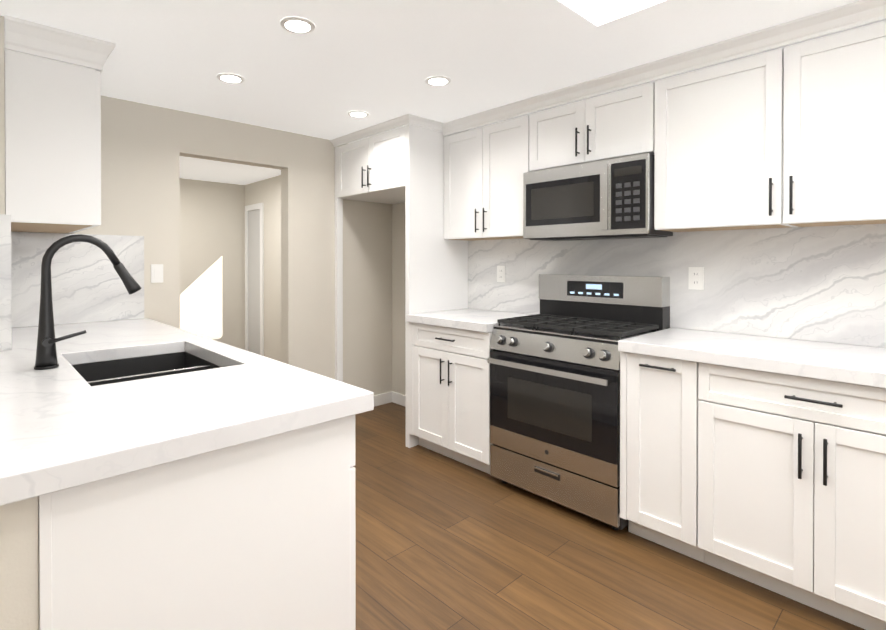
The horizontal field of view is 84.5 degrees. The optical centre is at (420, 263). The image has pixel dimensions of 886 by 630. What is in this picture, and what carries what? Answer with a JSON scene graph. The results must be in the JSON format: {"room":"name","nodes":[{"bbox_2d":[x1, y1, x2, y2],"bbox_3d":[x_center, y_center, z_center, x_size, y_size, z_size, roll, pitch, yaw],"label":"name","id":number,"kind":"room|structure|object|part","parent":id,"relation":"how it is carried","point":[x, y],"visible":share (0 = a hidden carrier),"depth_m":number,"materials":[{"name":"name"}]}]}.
{"room":"kitchen","nodes":[
{"label":"kitchen","id":0,"kind":"room"},
{"bbox_2d":[0,16,38,629],"bbox_3d":[-0.555,0.144,0.318,0.580,2.280,5.690,0,0,-43],"label":"wall","id":1,"kind":"structure","parent":0,"point":[19,598],"depth_m":0.87,"materials":[{"name":"paint"}]},
{"bbox_2d":[4,15,115,232],"bbox_3d":[-1.825,-0.591,2.413,0.383,0.831,0.872,0,0,-43],"label":"upper cabinet","id":2,"kind":"object","parent":1,"relation":"attached to","point":[53,145],"visible":0.96,"depth_m":2.10,"materials":[{"name":"white wood"}]},
{"bbox_3d":[-1.825,-0.946,2.411,0.383,0.121,0.872,0,0,-43],"label":"crown","id":3,"kind":"part","parent":2,"relation":"part of","materials":[{"name":"white wood"}]},
{"bbox_2d":[11,95,391,394],"bbox_3d":[-1.480,0.125,3.411,3.200,2.280,0.120,0,0,-43],"label":"wall","id":4,"kind":"structure","parent":0,"point":[144,147],"depth_m":3.78,"materials":[{"name":"paint"}]},
{"bbox_2d":[0,214,143,350],"bbox_3d":[-1.892,0.072,2.364,1.173,0.550,0.861,0,0,-43],"label":"backsplash","id":5,"kind":"structure","parent":4,"relation":"attached to","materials":[{"name":"stone"}]},
{"bbox_2d":[151,264,162,282],"bbox_3d":[-1.693,0.060,3.128,0.072,0.118,0.008,0,0,-43],"label":"light switch","id":6,"kind":"object","parent":4,"relation":"attached to","point":[156,273],"visible":1,"depth_m":3.12,"materials":[{"name":"white plastic"}]},
{"bbox_2d":[374,391,391,406],"bbox_3d":[-0.635,1.213,4.101,1.029,0.095,0.013,0,0,-43],"label":"baseboard","id":7,"kind":"structure","parent":4,"relation":"attached to","point":[390,397],"depth_m":4.36,"materials":[{"name":"white wood"}]},
{"bbox_2d":[180,178,243,349],"bbox_3d":[-3.152,0.111,5.677,2.160,2.280,0.100,0,0,-43],"label":"wall","id":8,"kind":"structure","parent":0,"point":[212,223],"depth_m":6.16,"materials":[{"name":"paint"}]},
{"bbox_2d":[180,256,222,338],"bbox_3d":[-2.931,0.420,5.812,1.115,1.049,0.001,0,0,-43],"label":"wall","id":9,"kind":"structure","parent":8,"relation":"attached to","point":[201,305],"depth_m":6.05,"materials":[{"name":"white paint"}]},
{"bbox_2d":[244,175,280,361],"bbox_3d":[-1.358,0.112,5.497,0.200,2.280,2.790,0,0,-43],"label":"wall","id":10,"kind":"structure","parent":0,"point":[267,191],"depth_m":5.82,"materials":[{"name":"paint"}]},
{"bbox_2d":[245,203,263,355],"bbox_3d":[-2.105,0.248,6.150,0.017,2.000,0.520,0,0,-43],"label":"door frame","id":11,"kind":"structure","parent":10,"relation":"attached to","point":[254,280],"depth_m":6.14,"materials":[{"name":"white wood"}]},
{"bbox_2d":[0,0,885,184],"bbox_3d":[-0.500,-1.049,2.336,3.400,0.080,8.600,0,0,-43],"label":"ceiling","id":12,"kind":"structure","parent":0,"point":[379,61],"depth_m":2.28,"materials":[{"name":"paint"}]},
{"bbox_2d":[217,73,244,83],"bbox_3d":[-1.031,-1.007,2.644,0.144,0.006,0.144,0,0,-43],"label":"recessed light","id":13,"kind":"object","parent":12,"relation":"in","point":[231,78],"visible":1,"depth_m":2.63,"materials":[{"name":"white plastic"}]},
{"bbox_2d":[280,17,314,33],"bbox_3d":[-0.518,-1.003,2.051,0.144,0.006,0.144,0,0,-43],"label":"recessed light","id":14,"kind":"object","parent":12,"relation":"in","point":[298,25],"visible":1,"depth_m":2.04,"materials":[{"name":"white plastic"}]},
{"bbox_2d":[348,111,368,117],"bbox_3d":[-0.420,-1.011,3.286,0.144,0.006,0.144,0,0,-43],"label":"recessed light","id":15,"kind":"object","parent":12,"relation":"in","point":[359,114],"visible":1,"depth_m":3.28,"materials":[{"name":"white plastic"}]},
{"bbox_2d":[425,76,450,85],"bbox_3d":[0.096,-1.007,2.683,0.144,0.006,0.144,0,0,-43],"label":"recessed light","id":16,"kind":"object","parent":12,"relation":"in","point":[437,80],"visible":1,"depth_m":2.68,"materials":[{"name":"white plastic"}]},
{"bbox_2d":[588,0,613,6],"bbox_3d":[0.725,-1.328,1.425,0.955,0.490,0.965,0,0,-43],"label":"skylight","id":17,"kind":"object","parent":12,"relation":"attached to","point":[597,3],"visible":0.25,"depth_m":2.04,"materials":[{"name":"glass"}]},
{"bbox_2d":[392,203,671,394],"bbox_3d":[0.724,0.124,3.465,0.120,2.280,8.600,0,0,-43],"label":"wall","id":18,"kind":"structure","parent":0,"point":[398,297],"depth_m":4.38,"materials":[{"name":"paint"}]},
{"bbox_2d":[334,116,457,203],"bbox_3d":[-0.183,-0.779,3.903,0.613,0.472,0.895,0,0,-43],"label":"upper cabinet","id":19,"kind":"object","parent":18,"relation":"attached to","point":[403,164],"depth_m":3.52,"materials":[{"name":"wood"}]},
{"bbox_3d":[0.946,-0.967,2.636,0.657,0.081,4.288,0,0,-43],"label":"crown","id":20,"kind":"part","parent":19,"relation":"part of","materials":[{"name":"white wood"}]},
{"bbox_2d":[392,391,405,406],"bbox_3d":[0.042,1.213,4.115,0.012,0.095,0.870,0,0,-43],"label":"baseboard","id":21,"kind":"structure","parent":18,"relation":"attached to","point":[397,398],"depth_m":4.37,"materials":[{"name":"white wood"}]},
{"bbox_2d":[442,112,529,243],"bbox_3d":[0.521,-0.554,3.382,0.281,0.751,0.741,0,0,-43],"label":"upper cabinet","id":22,"kind":"object","parent":18,"relation":"attached to","point":[483,168],"depth_m":3.27,"materials":[{"name":"wood"}]},
{"bbox_2d":[530,76,653,171],"bbox_3d":[1.026,-0.749,2.830,0.281,0.354,0.751,0,0,-43],"label":"upper cabinet","id":23,"kind":"object","parent":18,"relation":"attached to","point":[620,123],"depth_m":2.69,"materials":[{"name":"wood"}]},
{"bbox_2d":[523,153,672,240],"bbox_3d":[0.989,-0.351,2.799,0.344,0.414,0.746,0,0,-43],"label":"over-the-range microwave","id":24,"kind":"object","parent":23,"relation":"attached to","point":[613,198],"visible":0.96,"depth_m":2.64,"materials":[{"name":"silver metal"}]},
{"bbox_2d":[468,224,885,347],"bbox_3d":[1.501,0.087,2.515,0.014,0.519,3.349,0,0,-43],"label":"backsplash","id":25,"kind":"structure","parent":18,"relation":"attached to","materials":[{"name":"stone"}]},
{"bbox_2d":[497,266,504,281],"bbox_3d":[0.578,0.071,3.504,0.008,0.118,0.072,0,0,-43],"label":"electrical outlet","id":26,"kind":"object","parent":25,"relation":"attached to","point":[500,273],"visible":1,"depth_m":3.50,"materials":[{"name":"white plastic"}]},
{"bbox_2d":[688,267,703,289],"bbox_3d":[1.446,0.075,2.558,0.008,0.118,0.072,0,0,-43],"label":"electrical outlet","id":27,"kind":"object","parent":25,"relation":"attached to","point":[696,278],"visible":1,"depth_m":2.55,"materials":[{"name":"white plastic"}]},
{"bbox_2d":[650,16,885,235],"bbox_3d":[1.661,-0.546,2.139,0.281,0.751,1.126,0,0,-43],"label":"upper cabinet","id":28,"kind":"object","parent":18,"relation":"attached to","point":[792,138],"depth_m":2.08,"materials":[{"name":"wood"}]},
{"bbox_2d":[353,402,864,629],"bbox_3d":[-0.500,1.296,2.350,3.400,0.050,8.600,0,0,-43],"label":"floor","id":29,"kind":"structure","parent":0,"point":[443,542],"depth_m":2.05,"materials":[{"name":"brown wood"}]},
{"bbox_2d":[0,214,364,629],"bbox_3d":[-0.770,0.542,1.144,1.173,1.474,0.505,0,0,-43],"label":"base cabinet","id":30,"kind":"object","parent":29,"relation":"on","point":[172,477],"depth_m":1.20,"materials":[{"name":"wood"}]},
{"bbox_2d":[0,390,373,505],"bbox_3d":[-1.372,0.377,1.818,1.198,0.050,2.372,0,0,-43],"label":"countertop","id":31,"kind":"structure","parent":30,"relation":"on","point":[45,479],"depth_m":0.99,"materials":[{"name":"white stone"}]},
{"bbox_2d":[34,234,140,369],"bbox_3d":[-1.169,0.123,1.728,0.321,0.456,0.090,0,0,-43],"label":"faucet","id":32,"kind":"object","parent":31,"relation":"on","point":[46,353],"visible":1,"depth_m":1.65,"materials":[{"name":"black metal"}]},
{"bbox_2d":[72,352,220,385],"bbox_3d":[-1.013,0.523,1.813,0.479,0.241,0.694,0,0,-43],"label":"sink","id":33,"kind":"object","parent":31,"relation":"in","point":[121,368],"depth_m":2.03,"materials":[{"name":"black metal"}]},
{"bbox_2d":[406,324,492,473],"bbox_3d":[0.387,0.829,3.287,0.618,0.871,0.711,0,0,-43],"label":"base cabinet","id":34,"kind":"object","parent":29,"relation":"on","point":[448,369],"depth_m":3.06,"materials":[{"name":"wood"}]},
{"bbox_2d":[406,308,537,331],"bbox_3d":[0.377,0.368,3.276,0.643,0.050,0.710,0,0,-43],"label":"countertop","id":35,"kind":"structure","parent":34,"relation":"on","point":[468,319],"depth_m":3.18,"materials":[{"name":"white stone"}]},
{"bbox_2d":[487,274,669,529],"bbox_3d":[0.857,0.669,2.713,0.661,1.200,0.762,0,0,-43],"label":"range","id":36,"kind":"object","parent":29,"relation":"on","point":[555,400],"visible":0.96,"depth_m":2.56,"materials":[{"name":"silver metal"}]},
{"bbox_2d":[620,352,677,549],"bbox_3d":[1.278,0.835,2.316,0.618,0.871,0.386,0,0,-43],"label":"base cabinet","id":37,"kind":"object","parent":29,"relation":"on","point":[648,384],"depth_m":2.16,"materials":[{"name":"wood"}]},
{"bbox_2d":[674,360,885,629],"bbox_3d":[1.624,0.838,1.939,0.618,0.871,0.879,0,0,-43],"label":"base cabinet","id":38,"kind":"object","parent":29,"relation":"on","point":[752,412],"depth_m":1.79,"materials":[{"name":"wood"}]},
{"bbox_2d":[618,328,885,387],"bbox_3d":[1.770,0.377,1.758,0.643,0.050,1.867,0,0,-43],"label":"countertop","id":39,"kind":"structure","parent":38,"relation":"on","point":[864,365],"depth_m":1.95,"materials":[{"name":"white stone"}]}
]}

